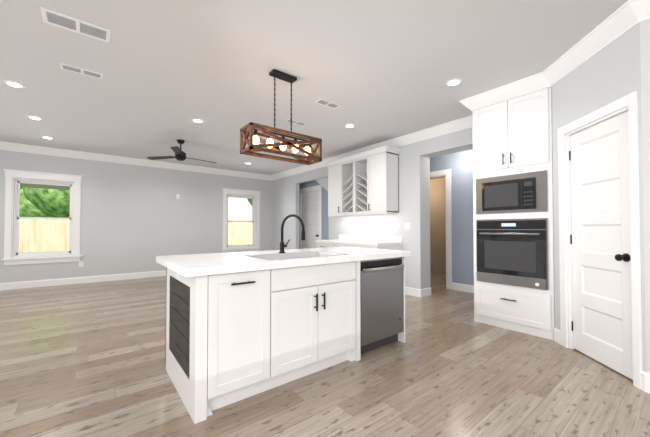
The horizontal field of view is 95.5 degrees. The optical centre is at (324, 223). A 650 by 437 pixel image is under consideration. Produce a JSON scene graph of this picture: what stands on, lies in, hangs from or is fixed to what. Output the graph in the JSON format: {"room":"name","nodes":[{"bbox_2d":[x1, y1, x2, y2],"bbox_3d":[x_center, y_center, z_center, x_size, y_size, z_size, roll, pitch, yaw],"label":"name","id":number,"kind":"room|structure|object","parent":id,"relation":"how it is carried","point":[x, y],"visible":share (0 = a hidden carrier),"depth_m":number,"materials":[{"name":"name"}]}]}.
{"room":"kitchen","nodes":[
{"label":"kitchen","id":0,"kind":"room"},
{"bbox_2d":[0,150,271,282],"bbox_3d":[-5.126,-0.128,6.398,9.410,2.780,0.150,1,-1,-38],"label":"wall","id":1,"kind":"structure","parent":0,"point":[135,218],"depth_m":6.85,"materials":[{"name":"grey paint"}]},
{"bbox_2d":[1,169,82,264],"bbox_3d":[-5.644,-0.120,5.948,1.160,1.813,0.210,1,-1,-38],"label":"window","id":2,"kind":"structure","parent":1,"relation":"in","point":[14,180],"depth_m":5.84,"materials":[{"name":"white wood"}]},
{"bbox_2d":[0,270,165,290],"bbox_3d":[-5.121,1.192,6.272,8.930,0.135,0.016,1,-1,-38],"label":"baseboard","id":3,"kind":"structure","parent":1,"relation":"attached to","point":[89,279],"depth_m":6.20,"materials":[{"name":"white wood"}]},
{"bbox_2d":[0,141,271,179],"bbox_3d":[-5.056,-1.450,6.309,8.840,0.139,0.112,1,-1,-38],"label":"crown molding","id":4,"kind":"structure","parent":1,"relation":"attached to","point":[8,146],"depth_m":6.62,"materials":[{"name":"white"}]},
{"bbox_2d":[222,188,260,252],"bbox_3d":[-2.415,-0.075,8.507,1.160,1.813,0.210,1,-1,-38],"label":"window","id":5,"kind":"structure","parent":1,"relation":"in","point":[254,196],"depth_m":8.53,"materials":[{"name":"white wood"}]},
{"bbox_2d":[0,0,627,174],"bbox_3d":[-0.614,-1.639,2.937,12.150,0.120,11.220,1,-1,-38],"label":"ceiling","id":6,"kind":"structure","parent":0,"point":[378,71],"depth_m":2.96,"materials":[{"name":"paint"}]},
{"bbox_2d":[4,80,24,87],"bbox_3d":[-3.494,-1.568,3.321,0.170,0.008,0.170,1,-1,-38],"label":"recessed light","id":7,"kind":"object","parent":6,"relation":"in","point":[14,84],"visible":1,"depth_m":3.31,"materials":[{"name":"white plastic"}]},
{"bbox_2d":[27,116,42,119],"bbox_3d":[-4.250,-1.551,4.321,0.170,0.008,0.170,1,-1,-38],"label":"recessed light","id":8,"kind":"object","parent":6,"relation":"in","point":[35,117],"visible":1,"depth_m":4.30,"materials":[{"name":"white plastic"}]},
{"bbox_2d":[40,7,110,42],"bbox_3d":[-1.988,-1.586,2.374,0.420,0.005,0.200,1,-1,-38],"label":"ceiling vent","id":9,"kind":"object","parent":6,"relation":"in","point":[71,24],"visible":1,"depth_m":2.36,"materials":[{"name":"white"}]},
{"bbox_2d":[60,63,102,78],"bbox_3d":[-2.512,-1.574,3.052,0.340,0.005,0.130,1,-1,-38],"label":"ceiling vent","id":10,"kind":"object","parent":6,"relation":"in","point":[80,71],"visible":1,"depth_m":3.05,"materials":[{"name":"white"}]},
{"bbox_2d":[147,139,215,162],"bbox_3d":[-2.539,-1.349,5.451,1.161,0.368,1.216,1,-1,-38],"label":"ceiling fan","id":11,"kind":"object","parent":6,"relation":"hanging from","point":[180,155],"visible":1,"depth_m":5.40,"materials":[{"name":"black metal"}]},
{"bbox_2d":[192,119,203,122],"bbox_3d":[-1.914,-1.548,4.439,0.170,0.008,0.170,1,-1,-38],"label":"recessed light","id":12,"kind":"object","parent":6,"relation":"in","point":[198,120],"visible":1,"depth_m":4.42,"materials":[{"name":"white plastic"}]},
{"bbox_2d":[240,69,321,164],"bbox_3d":[-0.442,-1.135,3.115,0.840,0.878,0.250,1,-1,-38],"label":"pendant light","id":13,"kind":"object","parent":6,"relation":"hanging from","point":[255,139],"visible":1,"depth_m":3.06,"materials":[{"name":"brown wood"}]},
{"bbox_2d":[284,119,306,125],"bbox_3d":[-0.442,-1.548,4.522,0.340,0.005,0.140,1,-1,-38],"label":"ceiling vent","id":14,"kind":"object","parent":6,"relation":"in","point":[296,122],"visible":0.98,"depth_m":4.51,"materials":[{"name":"white"}]},
{"bbox_2d":[314,99,340,108],"bbox_3d":[0.039,-1.560,3.844,0.340,0.005,0.140,1,-1,-38],"label":"ceiling vent","id":15,"kind":"object","parent":6,"relation":"in","point":[326,103],"visible":1,"depth_m":3.83,"materials":[{"name":"white"}]},
{"bbox_2d":[345,124,354,127],"bbox_3d":[0.392,-1.545,4.651,0.170,0.008,0.170,1,-1,-38],"label":"recessed light","id":16,"kind":"object","parent":6,"relation":"in","point":[349,125],"visible":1,"depth_m":4.63,"materials":[{"name":"white plastic"}]},
{"bbox_2d":[446,78,461,85],"bbox_3d":[1.432,-1.569,3.277,0.170,0.008,0.170,1,-1,-38],"label":"recessed light","id":17,"kind":"object","parent":6,"relation":"in","point":[454,82],"visible":1,"depth_m":3.27,"materials":[{"name":"white plastic"}]},
{"bbox_2d":[299,180,328,239],"bbox_3d":[-0.144,-0.102,7.928,0.120,2.780,3.640,1,-1,-38],"label":"wall","id":18,"kind":"structure","parent":0,"point":[325,219],"depth_m":7.70,"materials":[{"name":"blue paint"}]},
{"bbox_2d":[302,190,318,248],"bbox_3d":[-0.422,0.193,8.194,0.112,2.176,0.860,1,-1,-38],"label":"hall door","id":19,"kind":"structure","parent":18,"relation":"in","point":[310,210],"depth_m":8.21,"materials":[{"name":"white wood"}]},
{"bbox_2d":[316,177,327,190],"bbox_3d":[-0.079,-1.052,7.549,0.266,0.888,1.300,1,-1,-38],"label":"soffit","id":20,"kind":"structure","parent":0,"point":[323,182],"depth_m":7.25,"materials":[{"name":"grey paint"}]},
{"bbox_2d":[0,272,649,436],"bbox_3d":[-0.614,1.261,2.886,12.150,0.120,11.220,1,-1,-38],"label":"floor","id":21,"kind":"structure","parent":0,"point":[83,360],"depth_m":2.18,"materials":[{"name":"brown wood"}]},
{"bbox_2d":[165,254,410,423],"bbox_3d":[-0.240,0.760,2.700,2.025,0.875,0.911,1,-1,-38],"label":"kitchen island","id":22,"kind":"object","parent":21,"relation":"on","point":[241,325],"depth_m":2.12,"materials":[{"name":"white wood"}]},
{"bbox_2d":[168,250,410,277],"bbox_3d":[-0.128,0.295,2.551,2.124,0.050,0.535,1,-1,-38],"label":"island countertop","id":23,"kind":"structure","parent":22,"relation":"on","point":[186,267],"depth_m":2.11,"materials":[{"name":"white stone"}]},
{"bbox_2d":[278,214,305,253],"bbox_3d":[-0.306,0.091,2.700,0.126,0.362,0.287,1,-1,-38],"label":"faucet","id":24,"kind":"object","parent":23,"relation":"on","point":[282,245],"depth_m":2.74,"materials":[{"name":"black metal"}]},
{"bbox_2d":[317,243,343,247],"bbox_3d":[0.363,0.817,6.034,0.635,0.875,0.892,1,-1,-38],"label":"base cabinet","id":25,"kind":"object","parent":21,"relation":"on","point":[319,245],"depth_m":5.88,"materials":[{"name":"white"}]},
{"bbox_2d":[344,243,401,249],"bbox_3d":[0.840,0.807,5.432,0.635,0.875,0.892,1,-1,-38],"label":"base cabinet","id":26,"kind":"object","parent":21,"relation":"on","point":[395,246],"depth_m":5.19,"materials":[{"name":"white"}]},
{"bbox_2d":[316,239,391,246],"bbox_3d":[0.594,0.350,5.731,0.660,0.050,1.705,1,-1,-38],"label":"countertop","id":27,"kind":"structure","parent":26,"relation":"on","point":[367,242],"depth_m":5.43,"materials":[{"name":"white stone"}]},
{"bbox_2d":[472,87,554,339],"bbox_3d":[2.313,-0.107,3.542,0.695,2.637,0.815,1,-1,-38],"label":"tall cabinet","id":28,"kind":"object","parent":21,"relation":"on","point":[513,231],"visible":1,"depth_m":3.32,"materials":[{"name":"white wood"}]},
{"bbox_2d":[272,127,472,288],"bbox_3d":[1.882,-0.155,4.889,0.300,2.780,10.920,1,-1,-38],"label":"wall","id":29,"kind":"structure","parent":0,"point":[414,184],"depth_m":5.21,"materials":[{"name":"grey paint"}]},
{"bbox_2d":[340,173,355,212],"bbox_3d":[0.573,-0.599,6.030,0.301,0.773,0.379,1,-1,-38],"label":"wine rack","id":30,"kind":"object","parent":29,"relation":"attached to","point":[348,182],"depth_m":6.04,"materials":[{"name":"white wood"}]},
{"bbox_2d":[340,235,401,242],"bbox_3d":[0.844,0.279,5.931,0.020,0.099,1.705,1,-1,-38],"label":"backsplash","id":31,"kind":"structure","parent":29,"relation":"attached to","point":[395,239],"depth_m":5.78,"materials":[{"name":"white tile"}]},
{"bbox_2d":[272,116,472,179],"bbox_3d":[0.347,-1.446,6.518,0.112,0.139,6.255,1,-1,-38],"label":"crown molding","id":32,"kind":"structure","parent":29,"relation":"attached to","point":[462,123],"depth_m":5.17,"materials":[{"name":"white"}]},
{"bbox_2d":[405,223,409,228],"bbox_3d":[1.447,0.038,5.186,0.010,0.115,0.115,1,-1,-38],"label":"electrical outlet","id":33,"kind":"object","parent":29,"relation":"attached to","point":[407,225],"visible":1,"depth_m":5.18,"materials":[{"name":"white plastic"}]},
{"bbox_2d":[405,287,421,297],"bbox_3d":[1.496,1.172,5.099,0.016,0.135,0.376,1,-1,-38],"label":"baseboard","id":34,"kind":"structure","parent":29,"relation":"attached to","point":[408,290],"depth_m":5.06,"materials":[{"name":"white wood"}]},
{"bbox_2d":[422,287,430,296],"bbox_3d":[1.736,1.171,5.059,0.290,0.135,0.016,1,-1,-38],"label":"baseboard","id":35,"kind":"structure","parent":29,"relation":"attached to","point":[426,291],"depth_m":5.05,"materials":[{"name":"white wood"}]},
{"bbox_2d":[430,177,445,273],"bbox_3d":[3.026,-0.105,7.729,0.100,2.780,4.310,1,-1,-38],"label":"wall","id":36,"kind":"structure","parent":0,"point":[437,229],"depth_m":7.72,"materials":[{"name":"paint"}]},
{"bbox_2d":[430,149,473,284],"bbox_3d":[2.794,-0.148,5.268,0.120,2.780,4.420,1,-1,-38],"label":"wall","id":37,"kind":"structure","parent":0,"point":[459,165],"depth_m":5.49,"materials":[{"name":"blue paint"}]},
{"bbox_2d":[452,282,473,292],"bbox_3d":[3.227,1.163,4.589,0.016,0.135,2.615,1,-1,-38],"label":"baseboard","id":38,"kind":"structure","parent":37,"relation":"attached to","point":[455,286],"depth_m":5.43,"materials":[{"name":"white wood"}]},
{"bbox_2d":[552,23,645,371],"bbox_3d":[2.381,-0.195,2.580,0.120,2.780,0.955,0,-1,6],"label":"wall","id":39,"kind":"structure","parent":0,"point":[609,74],"depth_m":2.48,"materials":[{"name":"grey paint"}]},
{"bbox_2d":[459,0,649,115],"bbox_3d":[2.934,-1.529,1.751,0.780,0.139,4.656,1,-1,-38],"label":"crown molding","id":40,"kind":"structure","parent":39,"relation":"attached to","point":[625,17],"depth_m":2.67,"materials":[{"name":"white wood"}]},
{"bbox_2d":[558,91,642,388],"bbox_3d":[2.368,0.117,2.533,0.139,2.155,0.820,0,-1,6],"label":"door frame","id":41,"kind":"structure","parent":39,"relation":"attached to","point":[630,100],"depth_m":2.42,"materials":[{"name":"white wood"}]},
{"bbox_2d":[569,111,632,379],"bbox_3d":[2.327,0.161,2.527,0.112,2.042,0.650,0,-1,6],"label":"pantry door","id":42,"kind":"structure","parent":39,"relation":"in","point":[600,242],"depth_m":2.49,"materials":[{"name":"white wood"}]},
{"bbox_2d":[640,371,649,392],"bbox_3d":[3.210,1.099,0.909,0.033,0.135,3.067,1,-1,-38],"label":"baseboard","id":43,"kind":"structure","parent":39,"relation":"attached to","point":[644,375],"depth_m":2.08,"materials":[{"name":"white wood"}]},
{"bbox_2d":[640,19,649,372],"bbox_3d":[3.266,-0.223,0.958,0.120,2.780,3.038,1,-1,-38],"label":"wall","id":44,"kind":"structure","parent":0,"point":[645,63],"depth_m":2.10,"materials":[{"name":"grey paint"}]},
{"label":"outside","id":45,"kind":"structure","parent":0,"visible":0},
{"bbox_3d":[-21.203,2.017,26.720,80.000,0.100,51.730,1,-1,-38],"label":"ground","id":46,"kind":"structure","parent":45,"visible":0},
{"bbox_2d":[20,183,69,189],"bbox_3d":[-9.535,0.230,5.990,8.500,2.750,1.800,1,-1,-38],"label":"carport","id":47,"kind":"object","parent":46,"relation":"on","point":[44,186],"depth_m":7.98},
{"bbox_2d":[19,219,252,251],"bbox_3d":[-8.311,0.756,12.095,34.014,1.910,0.060,1,-1,-38],"label":"fence","id":48,"kind":"object","parent":46,"relation":"on","point":[40,228],"depth_m":10.76,"materials":[{"name":"brown wood"}]},
{"bbox_2d":[20,187,251,238],"bbox_3d":[-14.816,-2.069,17.745,38.414,7.757,12.220,1,-1,-38],"label":"trees","id":49,"kind":"object","parent":46,"relation":"on","point":[31,204],"depth_m":14.64,"materials":[{"name":"green plant"}]}
]}

